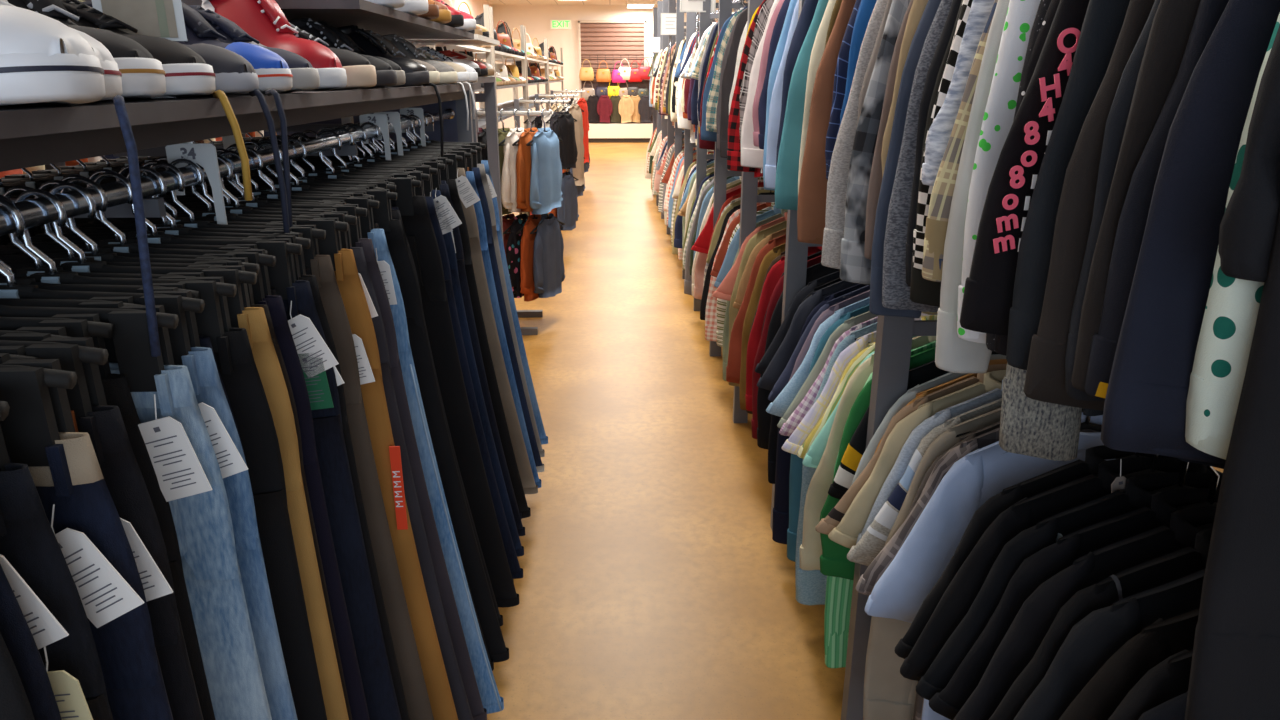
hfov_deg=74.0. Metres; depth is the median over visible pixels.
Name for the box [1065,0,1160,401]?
jacket
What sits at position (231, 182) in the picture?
hanger
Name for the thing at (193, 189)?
hanger
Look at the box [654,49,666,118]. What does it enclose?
sweater
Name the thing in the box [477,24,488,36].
sandal
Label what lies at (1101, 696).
t-shirt
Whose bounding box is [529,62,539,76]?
handbag
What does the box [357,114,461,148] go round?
hanger
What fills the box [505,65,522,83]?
boot
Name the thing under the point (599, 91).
handbag
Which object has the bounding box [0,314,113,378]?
hanger
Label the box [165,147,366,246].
hanger
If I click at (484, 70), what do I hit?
shoe
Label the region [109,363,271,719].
jeans
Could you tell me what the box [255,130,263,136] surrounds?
shirt
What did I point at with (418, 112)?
divider
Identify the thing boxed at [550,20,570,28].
exit sign
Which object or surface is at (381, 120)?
divider
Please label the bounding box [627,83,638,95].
handbag
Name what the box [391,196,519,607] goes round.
trousers
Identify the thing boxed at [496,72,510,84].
shoe
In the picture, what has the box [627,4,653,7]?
diffuser
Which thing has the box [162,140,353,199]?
hanger
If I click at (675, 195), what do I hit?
blouse
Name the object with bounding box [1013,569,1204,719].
t-shirt
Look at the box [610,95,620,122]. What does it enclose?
coat
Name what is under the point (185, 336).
hanger
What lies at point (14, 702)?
trousers
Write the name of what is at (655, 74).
shirt
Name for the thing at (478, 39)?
shelf
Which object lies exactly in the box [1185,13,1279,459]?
shirt
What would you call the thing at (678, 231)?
shirt
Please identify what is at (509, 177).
blouse
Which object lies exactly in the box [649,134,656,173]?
blouse
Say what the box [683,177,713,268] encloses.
sweater
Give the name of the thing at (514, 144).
hanger
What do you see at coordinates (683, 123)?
jacket
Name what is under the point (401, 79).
shoe
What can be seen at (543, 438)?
jeans
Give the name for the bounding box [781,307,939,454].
shirt
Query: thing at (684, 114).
shirt
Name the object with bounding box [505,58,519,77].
handbag
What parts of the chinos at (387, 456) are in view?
seat, trouser leg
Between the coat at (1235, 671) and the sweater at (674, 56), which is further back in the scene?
the sweater at (674, 56)
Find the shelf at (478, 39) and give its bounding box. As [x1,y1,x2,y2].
[405,34,499,44]
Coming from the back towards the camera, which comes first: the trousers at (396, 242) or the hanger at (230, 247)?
the trousers at (396, 242)
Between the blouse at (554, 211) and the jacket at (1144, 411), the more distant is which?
the blouse at (554, 211)
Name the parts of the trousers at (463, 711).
seat, trouser leg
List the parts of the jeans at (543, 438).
seat, trouser leg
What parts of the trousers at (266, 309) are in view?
seat, trouser leg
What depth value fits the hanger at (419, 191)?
1.99 m
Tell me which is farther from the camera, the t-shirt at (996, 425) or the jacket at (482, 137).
the jacket at (482, 137)
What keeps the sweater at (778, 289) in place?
hanging from the hanger
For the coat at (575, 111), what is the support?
hanging from the hanger
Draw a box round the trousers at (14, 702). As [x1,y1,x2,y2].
[0,633,34,719]
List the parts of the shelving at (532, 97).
shelf, shelf, post, post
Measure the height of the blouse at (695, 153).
0.858 m
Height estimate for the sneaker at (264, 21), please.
0.205 m
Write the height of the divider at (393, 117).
0.135 m
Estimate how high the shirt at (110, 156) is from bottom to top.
0.728 m
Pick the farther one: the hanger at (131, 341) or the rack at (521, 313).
the rack at (521, 313)
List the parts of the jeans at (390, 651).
seat, trouser leg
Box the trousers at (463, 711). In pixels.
[351,247,472,719]
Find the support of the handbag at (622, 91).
hanging from the display
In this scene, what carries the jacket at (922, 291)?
hanging from the hanger
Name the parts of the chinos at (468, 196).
seat, trouser leg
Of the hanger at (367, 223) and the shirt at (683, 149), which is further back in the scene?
the shirt at (683, 149)
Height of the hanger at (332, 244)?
0.181 m
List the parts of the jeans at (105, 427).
seat, trouser leg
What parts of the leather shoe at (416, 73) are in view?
panel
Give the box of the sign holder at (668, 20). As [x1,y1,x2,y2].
[661,13,675,65]
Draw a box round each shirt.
[0,169,22,177]
[22,165,44,173]
[45,162,65,169]
[65,158,87,165]
[88,156,101,161]
[102,154,120,159]
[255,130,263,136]
[498,128,512,214]
[542,111,553,127]
[562,104,570,111]
[647,129,656,172]
[648,133,656,152]
[652,77,661,117]
[653,42,675,74]
[653,61,660,76]
[653,139,661,161]
[654,134,674,190]
[655,133,683,169]
[658,48,667,118]
[658,132,683,162]
[658,140,683,211]
[660,66,665,106]
[661,44,675,114]
[661,146,683,183]
[662,142,683,214]
[663,48,673,112]
[667,147,696,225]
[668,150,696,227]
[670,149,683,181]
[672,42,683,91]
[672,153,713,254]
[674,159,713,248]
[675,25,710,112]
[678,159,709,259]
[679,160,714,209]
[682,21,717,131]
[682,163,713,245]
[684,167,713,236]
[684,176,728,294]
[687,78,694,120]
[688,12,734,79]
[689,30,709,78]
[690,174,713,220]
[691,79,697,124]
[691,182,763,253]
[692,176,762,295]
[694,180,763,299]
[698,6,747,159]
[703,29,717,86]
[706,190,773,263]
[708,185,763,251]
[714,206,780,287]
[723,209,787,380]
[727,0,766,176]
[728,221,786,386]
[733,228,786,308]
[739,0,773,172]
[739,243,785,409]
[745,246,821,410]
[746,251,784,413]
[752,0,783,146]
[757,262,839,448]
[758,0,790,148]
[763,0,796,190]
[765,0,798,188]
[766,297,869,416]
[768,277,841,483]
[772,283,869,544]
[776,0,817,168]
[777,311,877,428]
[779,316,877,435]
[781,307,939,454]
[787,304,869,561]
[795,322,876,605]
[797,0,855,243]
[797,315,937,458]
[800,336,935,570]
[810,0,841,105]
[815,364,1006,534]
[824,340,935,667]
[825,0,861,179]
[840,0,907,283]
[855,408,1101,719]
[857,0,891,124]
[864,0,913,259]
[881,0,927,177]
[913,0,972,270]
[922,0,997,281]
[957,0,1040,343]
[960,0,1089,334]
[995,0,1059,355]
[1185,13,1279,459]
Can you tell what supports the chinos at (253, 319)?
hanging from the hanger at (237, 275)
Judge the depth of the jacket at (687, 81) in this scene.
5.62 m
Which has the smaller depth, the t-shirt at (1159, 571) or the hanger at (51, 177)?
the t-shirt at (1159, 571)
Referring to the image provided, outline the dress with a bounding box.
[577,98,588,162]
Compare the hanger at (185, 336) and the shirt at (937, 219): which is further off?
the shirt at (937, 219)
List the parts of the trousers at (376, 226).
trouser leg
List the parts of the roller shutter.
slatted panel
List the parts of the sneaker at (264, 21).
heel panel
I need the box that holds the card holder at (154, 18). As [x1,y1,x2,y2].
[91,0,186,97]
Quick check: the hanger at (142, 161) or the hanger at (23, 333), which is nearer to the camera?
the hanger at (23, 333)
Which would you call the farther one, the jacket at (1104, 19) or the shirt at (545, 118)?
the shirt at (545, 118)
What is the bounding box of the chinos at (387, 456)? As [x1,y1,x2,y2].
[334,249,457,719]
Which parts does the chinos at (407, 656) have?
seat, trouser leg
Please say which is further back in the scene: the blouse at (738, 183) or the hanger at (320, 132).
the blouse at (738, 183)
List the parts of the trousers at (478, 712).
seat, trouser leg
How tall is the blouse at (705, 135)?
0.673 m
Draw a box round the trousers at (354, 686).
[258,295,369,719]
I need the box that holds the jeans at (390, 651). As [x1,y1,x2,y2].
[299,275,409,719]
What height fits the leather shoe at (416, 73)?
0.331 m
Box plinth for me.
[588,123,652,142]
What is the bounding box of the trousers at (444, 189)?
[440,184,524,535]
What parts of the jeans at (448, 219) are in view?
seat, trouser leg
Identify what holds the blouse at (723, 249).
hanging from the hanger
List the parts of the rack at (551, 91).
post, arm rail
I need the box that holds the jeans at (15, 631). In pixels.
[0,564,61,719]
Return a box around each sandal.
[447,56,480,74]
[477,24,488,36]
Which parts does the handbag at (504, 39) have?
handle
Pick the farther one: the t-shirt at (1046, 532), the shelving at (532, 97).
the shelving at (532, 97)
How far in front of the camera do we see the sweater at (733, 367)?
3.37 m
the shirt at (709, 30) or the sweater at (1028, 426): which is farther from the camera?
the shirt at (709, 30)
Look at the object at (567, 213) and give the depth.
7.48 m
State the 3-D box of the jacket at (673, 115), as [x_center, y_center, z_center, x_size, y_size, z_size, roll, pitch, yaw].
[0.553,-2.255,6.754,0.621,0.712,0.057,-1,19,-2]
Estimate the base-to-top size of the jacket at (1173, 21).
0.748 m
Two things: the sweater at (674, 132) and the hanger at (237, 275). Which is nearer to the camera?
the hanger at (237, 275)
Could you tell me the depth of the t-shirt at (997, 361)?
1.70 m
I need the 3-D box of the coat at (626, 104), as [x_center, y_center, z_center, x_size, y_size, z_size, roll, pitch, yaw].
[-0.321,-5.882,19.936,0.368,0.628,0.066,-1,19,-3]
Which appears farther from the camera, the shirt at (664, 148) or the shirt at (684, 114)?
the shirt at (664, 148)
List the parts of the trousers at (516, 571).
seat, trouser leg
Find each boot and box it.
[435,47,444,51]
[454,51,473,59]
[475,12,506,51]
[497,22,522,55]
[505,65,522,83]
[515,61,537,82]
[529,63,547,81]
[539,42,554,62]
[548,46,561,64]
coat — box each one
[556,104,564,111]
[568,104,583,185]
[587,95,598,122]
[597,95,612,122]
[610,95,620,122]
[618,95,633,122]
[631,95,639,122]
[638,95,652,122]
[1185,204,1279,719]
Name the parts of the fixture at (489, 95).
post, post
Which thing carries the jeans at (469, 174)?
hanging from the hanger at (461, 164)
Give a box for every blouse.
[501,128,523,211]
[502,213,514,254]
[520,214,541,301]
[534,116,543,128]
[548,208,560,229]
[556,111,577,169]
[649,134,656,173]
[651,133,661,189]
[652,138,661,194]
[657,139,683,174]
[658,54,667,112]
[663,45,675,106]
[664,145,683,224]
[672,39,685,112]
[672,150,713,198]
[674,43,685,77]
[674,152,696,188]
[678,32,698,138]
[681,81,696,144]
[697,8,743,126]
[700,192,773,319]
[701,7,747,141]
[709,177,762,210]
[710,202,771,277]
[712,212,786,300]
[716,202,774,346]
[741,0,778,168]
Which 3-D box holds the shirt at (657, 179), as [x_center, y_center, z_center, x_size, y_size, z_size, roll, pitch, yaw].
[0.487,-2.068,8.994,0.675,0.707,0.062,-1,19,-2]
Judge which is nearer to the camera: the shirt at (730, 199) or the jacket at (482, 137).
the shirt at (730, 199)
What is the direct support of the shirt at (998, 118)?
hanging from the hanger
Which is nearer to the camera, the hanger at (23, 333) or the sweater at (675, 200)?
the hanger at (23, 333)
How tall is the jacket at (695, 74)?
0.764 m
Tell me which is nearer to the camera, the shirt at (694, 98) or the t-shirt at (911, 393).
the t-shirt at (911, 393)
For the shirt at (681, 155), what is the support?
hanging from the hanger
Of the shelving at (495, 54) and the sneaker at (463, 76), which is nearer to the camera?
the sneaker at (463, 76)
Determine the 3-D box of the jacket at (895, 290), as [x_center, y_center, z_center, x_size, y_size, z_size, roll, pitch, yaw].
[0.754,-0.443,1.394,0.669,0.746,0.058,0,19,-1]
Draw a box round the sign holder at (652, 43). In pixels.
[646,37,659,75]
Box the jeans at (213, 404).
[181,347,297,719]
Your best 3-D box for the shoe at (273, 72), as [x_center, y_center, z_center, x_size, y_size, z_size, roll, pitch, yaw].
[-0.696,-0.485,1.301,0.338,0.150,0.118,5,19,14]
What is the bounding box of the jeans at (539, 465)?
[467,167,543,472]
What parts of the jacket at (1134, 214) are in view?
yellow trim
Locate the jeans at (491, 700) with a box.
[367,229,503,713]
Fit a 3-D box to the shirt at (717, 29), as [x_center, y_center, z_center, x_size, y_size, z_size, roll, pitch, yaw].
[0.650,-1.528,4.569,0.633,0.703,0.061,-1,19,-3]
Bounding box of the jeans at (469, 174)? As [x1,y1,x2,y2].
[466,171,541,487]
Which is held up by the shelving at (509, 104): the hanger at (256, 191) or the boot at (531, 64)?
the boot at (531, 64)
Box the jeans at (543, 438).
[481,160,547,444]
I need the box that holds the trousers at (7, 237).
[5,236,10,243]
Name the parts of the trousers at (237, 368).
seat, trouser leg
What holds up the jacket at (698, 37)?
hanging from the hanger
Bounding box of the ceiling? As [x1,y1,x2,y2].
[485,0,746,4]
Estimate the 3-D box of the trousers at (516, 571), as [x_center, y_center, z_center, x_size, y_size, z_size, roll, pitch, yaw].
[-0.604,0.116,2.177,0.560,1.053,0.048,-1,19,-4]
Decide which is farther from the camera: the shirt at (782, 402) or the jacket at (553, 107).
the jacket at (553, 107)
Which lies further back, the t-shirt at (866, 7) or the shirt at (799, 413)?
the shirt at (799, 413)
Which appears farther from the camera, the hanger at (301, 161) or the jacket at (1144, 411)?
the hanger at (301, 161)
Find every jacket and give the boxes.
[478,128,487,159]
[530,128,562,213]
[550,111,569,168]
[551,104,558,111]
[650,50,661,98]
[655,55,661,109]
[668,42,680,114]
[670,37,685,121]
[677,22,715,142]
[684,34,698,113]
[685,37,698,78]
[687,38,698,77]
[692,10,739,78]
[699,75,714,149]
[706,32,717,81]
[716,8,746,149]
[719,8,747,157]
[729,23,746,112]
[775,0,828,209]
[821,0,887,268]
[882,0,952,311]
[900,457,1206,680]
[905,0,960,285]
[910,0,962,306]
[935,0,1009,372]
[953,506,1216,719]
[1006,0,1129,415]
[1024,0,1154,410]
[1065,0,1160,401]
[1071,0,1200,391]
[1084,0,1228,468]
[1101,0,1279,463]
[1218,25,1279,281]
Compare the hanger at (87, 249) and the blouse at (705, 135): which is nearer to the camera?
the hanger at (87, 249)
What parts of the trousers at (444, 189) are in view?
seat, trouser leg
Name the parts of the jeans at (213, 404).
seat, trouser leg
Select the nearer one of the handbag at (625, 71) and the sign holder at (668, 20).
the sign holder at (668, 20)
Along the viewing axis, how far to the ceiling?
19.01 m
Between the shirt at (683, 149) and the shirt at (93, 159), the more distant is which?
the shirt at (683, 149)
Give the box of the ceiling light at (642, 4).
[626,0,654,8]
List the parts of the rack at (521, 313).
post, arm rail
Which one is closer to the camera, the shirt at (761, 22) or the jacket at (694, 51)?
the shirt at (761, 22)
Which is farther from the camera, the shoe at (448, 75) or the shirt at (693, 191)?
the shirt at (693, 191)
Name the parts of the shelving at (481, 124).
shelf, shelf, post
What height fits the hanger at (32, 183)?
0.181 m
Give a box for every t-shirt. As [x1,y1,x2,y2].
[745,7,758,40]
[755,270,839,373]
[757,280,858,390]
[768,285,869,401]
[789,290,869,380]
[802,336,916,468]
[819,346,992,634]
[828,360,948,498]
[828,370,1005,548]
[840,0,876,124]
[847,398,1001,565]
[852,354,1005,483]
[856,380,1002,543]
[864,412,1113,719]
[873,359,1006,455]
[894,445,1222,658]
[906,421,999,719]
[916,472,1221,699]
[929,488,1219,719]
[989,528,1212,719]
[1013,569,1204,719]
[1059,608,1198,719]
[1108,649,1192,719]
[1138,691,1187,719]
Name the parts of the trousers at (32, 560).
trouser leg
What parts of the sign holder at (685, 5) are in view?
stem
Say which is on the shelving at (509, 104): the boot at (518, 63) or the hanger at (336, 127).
the boot at (518, 63)
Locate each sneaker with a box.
[0,0,122,101]
[0,4,160,356]
[201,0,346,89]
[366,0,404,8]
[417,47,468,83]
[419,47,477,82]
[435,0,475,30]
[444,5,463,27]
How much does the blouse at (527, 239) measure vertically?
0.508 m
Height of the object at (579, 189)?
0.500 m
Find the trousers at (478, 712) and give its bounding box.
[355,238,486,719]
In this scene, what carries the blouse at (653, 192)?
hanging from the hanger
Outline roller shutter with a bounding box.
[578,20,645,97]
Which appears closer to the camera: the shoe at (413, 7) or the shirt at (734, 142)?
the shoe at (413, 7)
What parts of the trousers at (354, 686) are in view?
seat, trouser leg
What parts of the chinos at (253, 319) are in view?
seat, trouser leg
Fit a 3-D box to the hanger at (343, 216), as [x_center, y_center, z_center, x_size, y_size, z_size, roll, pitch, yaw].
[-0.661,-0.251,1.396,0.382,0.181,0.030,-1,19,-2]
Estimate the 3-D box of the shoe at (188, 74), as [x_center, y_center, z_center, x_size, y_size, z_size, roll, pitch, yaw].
[-0.683,-0.334,1.090,0.349,0.253,0.120,5,19,16]
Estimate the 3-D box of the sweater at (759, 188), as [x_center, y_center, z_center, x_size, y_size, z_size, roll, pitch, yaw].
[0.663,-0.563,4.430,0.668,0.665,0.061,-1,19,-2]
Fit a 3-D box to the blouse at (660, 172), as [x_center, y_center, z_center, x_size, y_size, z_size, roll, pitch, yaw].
[0.524,-1.731,8.225,0.725,0.859,0.053,-1,19,-2]
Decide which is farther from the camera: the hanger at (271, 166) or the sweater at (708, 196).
the sweater at (708, 196)
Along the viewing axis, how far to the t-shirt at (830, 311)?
2.35 m
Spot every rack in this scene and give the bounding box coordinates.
[476,109,552,334]
[514,98,570,214]
[535,93,578,110]
[550,90,584,105]
[653,0,739,233]
[682,0,936,719]
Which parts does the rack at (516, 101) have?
post, arm rail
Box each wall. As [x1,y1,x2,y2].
[442,0,491,108]
[492,4,733,128]
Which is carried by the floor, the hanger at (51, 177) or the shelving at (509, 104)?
the shelving at (509, 104)
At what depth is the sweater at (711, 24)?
6.19 m
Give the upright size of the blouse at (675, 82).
0.721 m
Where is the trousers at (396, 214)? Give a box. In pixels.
[391,210,502,625]
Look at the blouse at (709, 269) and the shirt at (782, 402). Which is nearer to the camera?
the shirt at (782, 402)
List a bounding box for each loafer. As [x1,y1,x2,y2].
[415,0,438,19]
[431,0,450,23]
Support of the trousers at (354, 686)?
hanging from the hanger at (262, 288)
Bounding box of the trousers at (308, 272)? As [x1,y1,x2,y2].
[305,267,310,274]
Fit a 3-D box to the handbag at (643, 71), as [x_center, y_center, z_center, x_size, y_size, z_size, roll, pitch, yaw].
[0.106,-6.784,19.817,0.351,0.475,0.130,-1,19,-2]
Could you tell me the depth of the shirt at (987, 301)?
1.00 m
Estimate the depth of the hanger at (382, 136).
2.57 m
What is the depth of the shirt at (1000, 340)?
1.03 m
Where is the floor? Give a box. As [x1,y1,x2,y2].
[487,142,1223,719]
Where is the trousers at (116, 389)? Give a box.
[101,373,214,719]
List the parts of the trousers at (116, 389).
seat, trouser leg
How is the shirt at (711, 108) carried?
hanging from the hanger
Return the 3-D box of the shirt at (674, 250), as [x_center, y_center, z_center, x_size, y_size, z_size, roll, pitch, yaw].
[0.590,-1.129,6.387,0.692,0.833,0.059,-1,19,-2]
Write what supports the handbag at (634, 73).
hanging from the display
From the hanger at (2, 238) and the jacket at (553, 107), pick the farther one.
the jacket at (553, 107)
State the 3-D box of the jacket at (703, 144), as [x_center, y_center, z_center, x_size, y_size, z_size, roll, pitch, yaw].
[0.653,-1.441,4.505,0.670,0.827,0.056,0,19,-1]
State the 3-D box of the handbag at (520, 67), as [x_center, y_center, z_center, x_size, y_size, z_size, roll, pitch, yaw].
[-1.319,-3.304,9.668,0.080,0.292,0.216,13,23,34]
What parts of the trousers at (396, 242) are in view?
seat, trouser leg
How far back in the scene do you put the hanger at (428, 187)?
2.11 m
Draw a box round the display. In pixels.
[581,55,652,122]
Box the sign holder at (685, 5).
[680,0,715,50]
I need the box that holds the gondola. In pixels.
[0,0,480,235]
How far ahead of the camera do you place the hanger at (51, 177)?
1.85 m
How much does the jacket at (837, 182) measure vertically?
0.756 m
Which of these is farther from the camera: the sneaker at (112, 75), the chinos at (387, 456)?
the chinos at (387, 456)
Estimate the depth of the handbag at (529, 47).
10.05 m
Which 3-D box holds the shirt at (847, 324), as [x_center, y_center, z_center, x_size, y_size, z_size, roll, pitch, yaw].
[0.733,0.180,2.307,0.727,0.728,0.060,0,19,0]
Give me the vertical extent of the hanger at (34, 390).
0.181 m
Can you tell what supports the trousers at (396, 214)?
hanging from the hanger at (385, 184)
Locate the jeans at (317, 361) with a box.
[283,280,400,719]
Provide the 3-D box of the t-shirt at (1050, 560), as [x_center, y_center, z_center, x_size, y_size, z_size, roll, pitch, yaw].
[0.776,0.536,1.274,0.686,0.748,0.054,0,19,-1]
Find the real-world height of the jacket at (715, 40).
0.754 m
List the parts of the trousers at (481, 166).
seat, trouser leg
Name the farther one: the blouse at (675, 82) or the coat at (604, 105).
the coat at (604, 105)
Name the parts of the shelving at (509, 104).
post, shelf, shelf, post, shelf, post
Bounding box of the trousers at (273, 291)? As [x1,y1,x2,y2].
[271,288,276,294]
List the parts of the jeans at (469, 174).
seat, trouser leg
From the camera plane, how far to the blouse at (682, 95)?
5.81 m
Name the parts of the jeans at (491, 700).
seat, trouser leg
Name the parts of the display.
backing panel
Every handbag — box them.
[458,1,470,14]
[480,14,497,39]
[495,56,507,77]
[496,21,511,46]
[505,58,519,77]
[511,28,520,49]
[518,61,531,77]
[526,33,533,52]
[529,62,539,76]
[532,38,541,55]
[540,68,544,75]
[541,43,550,57]
[549,46,556,59]
[549,65,554,76]
[579,59,593,80]
[581,81,594,100]
[595,82,607,98]
[596,61,610,81]
[607,79,619,97]
[611,61,625,82]
[618,59,630,79]
[619,82,627,97]
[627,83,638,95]
[628,61,641,81]
[638,58,649,79]
[638,81,648,98]
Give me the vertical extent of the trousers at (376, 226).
1.053 m
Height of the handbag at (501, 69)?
0.292 m
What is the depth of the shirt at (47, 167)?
3.09 m
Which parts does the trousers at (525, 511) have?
seat, trouser leg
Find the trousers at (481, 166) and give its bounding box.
[477,164,544,456]
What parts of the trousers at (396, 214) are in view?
seat, trouser leg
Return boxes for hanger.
[0,169,267,254]
[0,172,275,303]
[0,174,235,260]
[0,178,95,223]
[0,186,203,278]
[0,195,199,298]
[0,198,204,364]
[0,235,6,244]
[0,296,138,362]
[0,305,178,391]
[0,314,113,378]
[0,327,66,340]
[0,337,108,431]
[0,346,39,363]
[0,359,76,466]
[0,401,9,471]
[1,159,170,197]
[2,163,148,197]
[3,168,100,188]
[3,177,259,305]
[7,165,275,244]
[7,180,227,268]
[10,195,52,227]
[12,182,256,327]
[15,189,236,351]
[18,226,41,238]
[32,156,189,192]
[32,160,302,237]
[32,166,301,299]
[47,162,310,279]
[51,156,296,230]
[53,156,207,188]
[67,158,325,274]
[76,156,223,185]
[88,164,324,223]
[97,156,226,179]
[110,155,347,270]
[116,156,251,175]
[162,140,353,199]
[165,144,347,203]
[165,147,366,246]
[165,148,336,212]
[168,150,356,248]
[169,145,345,206]
[177,142,378,238]
[185,137,368,192]
[185,139,373,199]
[193,141,264,172]
[206,135,383,189]
[207,138,396,231]
[207,139,275,169]
[210,131,314,158]
[211,133,307,160]
[222,137,310,140]
[223,132,394,184]
[224,134,395,209]
[233,130,393,191]
[242,135,315,138]
[250,127,405,175]
[252,129,415,179]
[252,131,420,215]
[268,128,428,195]
[272,126,416,170]
[282,124,421,166]
[289,123,428,165]
[290,125,436,196]
[295,121,430,162]
[304,122,444,189]
[307,125,442,163]
[310,139,440,158]
[311,142,439,158]
[318,126,452,182]
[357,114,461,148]
[358,116,470,173]
[358,136,449,150]
[358,138,443,153]
[358,138,451,150]
[359,132,468,145]
[359,137,460,146]
[359,140,449,153]
[361,115,476,170]
[364,129,469,144]
[376,112,485,163]
[383,115,481,166]
[390,127,461,178]
[485,109,506,145]
[499,109,520,145]
[503,212,524,233]
[512,109,534,145]
[516,214,537,234]
[526,109,562,145]
[530,213,564,233]
[553,98,576,123]
[1003,416,1101,453]
[1150,461,1193,493]
[1178,465,1219,509]
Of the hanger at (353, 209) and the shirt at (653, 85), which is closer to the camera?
the hanger at (353, 209)
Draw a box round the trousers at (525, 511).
[447,179,530,517]
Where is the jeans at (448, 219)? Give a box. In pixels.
[430,188,523,556]
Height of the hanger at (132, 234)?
0.181 m
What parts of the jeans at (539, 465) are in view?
seat, trouser leg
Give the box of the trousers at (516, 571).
[426,197,522,578]
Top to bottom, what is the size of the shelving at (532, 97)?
1.980 m
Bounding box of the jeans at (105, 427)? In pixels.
[71,405,203,719]
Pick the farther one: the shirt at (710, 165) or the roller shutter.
the roller shutter
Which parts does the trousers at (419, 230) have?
seat, trouser leg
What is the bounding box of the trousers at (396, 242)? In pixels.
[384,219,508,661]
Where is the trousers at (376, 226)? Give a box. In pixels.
[374,223,493,670]
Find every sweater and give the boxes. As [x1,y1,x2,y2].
[516,128,537,211]
[526,116,535,127]
[645,131,652,178]
[648,53,656,76]
[649,77,651,106]
[650,131,661,155]
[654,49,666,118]
[655,47,667,101]
[657,132,674,191]
[659,55,667,115]
[660,139,674,166]
[664,149,682,211]
[666,50,675,113]
[671,149,708,242]
[675,151,713,212]
[676,24,711,113]
[678,166,713,216]
[680,54,691,78]
[682,171,713,269]
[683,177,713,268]
[690,176,733,275]
[693,176,739,260]
[703,187,764,287]
[705,202,765,341]
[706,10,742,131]
[707,30,720,76]
[726,234,785,383]
[751,255,821,438]
[761,251,821,334]
[798,0,835,191]
[863,407,1000,719]
[869,0,940,317]
[922,0,994,185]
[999,363,1081,460]
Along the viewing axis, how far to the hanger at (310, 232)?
1.26 m
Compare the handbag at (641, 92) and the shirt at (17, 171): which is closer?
the shirt at (17, 171)
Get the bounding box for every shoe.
[7,0,165,99]
[59,0,252,200]
[83,1,292,232]
[177,2,292,93]
[188,5,319,92]
[288,18,396,87]
[289,23,376,88]
[319,22,405,86]
[337,25,442,155]
[358,30,439,85]
[382,34,474,129]
[395,0,427,14]
[439,50,487,76]
[456,51,493,76]
[474,24,482,34]
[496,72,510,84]
[496,77,502,85]
[508,77,515,84]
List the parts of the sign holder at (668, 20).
stem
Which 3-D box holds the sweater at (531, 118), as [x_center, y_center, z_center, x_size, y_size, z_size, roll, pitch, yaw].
[-0.894,-1.893,7.354,0.120,0.488,0.441,6,19,17]
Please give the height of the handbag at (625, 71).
0.475 m
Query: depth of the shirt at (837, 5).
2.05 m
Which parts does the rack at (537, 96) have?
post, arm rail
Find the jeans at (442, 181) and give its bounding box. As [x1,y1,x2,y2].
[441,180,521,518]
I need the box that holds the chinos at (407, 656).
[310,255,433,719]
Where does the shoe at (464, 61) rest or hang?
on the fixture at (489, 95)
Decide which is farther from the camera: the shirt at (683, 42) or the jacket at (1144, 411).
the shirt at (683, 42)
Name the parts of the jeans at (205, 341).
seat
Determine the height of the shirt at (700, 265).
0.834 m
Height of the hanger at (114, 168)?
0.181 m
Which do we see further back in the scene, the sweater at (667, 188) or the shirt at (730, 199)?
the sweater at (667, 188)
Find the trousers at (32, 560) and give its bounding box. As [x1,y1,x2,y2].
[0,463,112,719]
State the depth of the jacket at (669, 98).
6.98 m
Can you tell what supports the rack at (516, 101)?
on the floor
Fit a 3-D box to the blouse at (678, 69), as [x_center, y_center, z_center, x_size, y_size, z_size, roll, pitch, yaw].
[0.579,-2.130,6.373,0.631,0.698,0.057,-1,19,-3]
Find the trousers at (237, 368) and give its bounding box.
[214,328,326,719]
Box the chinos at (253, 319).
[237,307,348,719]
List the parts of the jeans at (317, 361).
seat, trouser leg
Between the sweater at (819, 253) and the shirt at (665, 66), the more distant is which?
the shirt at (665, 66)
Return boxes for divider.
[165,143,227,224]
[359,114,390,159]
[374,112,402,155]
[400,108,425,145]
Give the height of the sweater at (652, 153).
0.774 m
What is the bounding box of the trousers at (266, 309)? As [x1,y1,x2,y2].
[250,304,351,719]
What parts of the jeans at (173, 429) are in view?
seat, trouser leg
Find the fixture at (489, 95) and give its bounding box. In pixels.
[405,34,503,243]
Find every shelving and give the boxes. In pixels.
[414,5,492,127]
[473,7,527,215]
[481,26,548,127]
[515,39,563,110]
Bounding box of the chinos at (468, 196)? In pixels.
[455,168,537,493]
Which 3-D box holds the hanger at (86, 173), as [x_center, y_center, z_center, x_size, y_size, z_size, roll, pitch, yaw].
[-1.266,-0.434,1.942,0.382,0.181,0.030,-1,19,-2]
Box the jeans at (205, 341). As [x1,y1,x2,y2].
[199,335,246,463]
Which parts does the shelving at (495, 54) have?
post, post, shelf, shelf, shelf, post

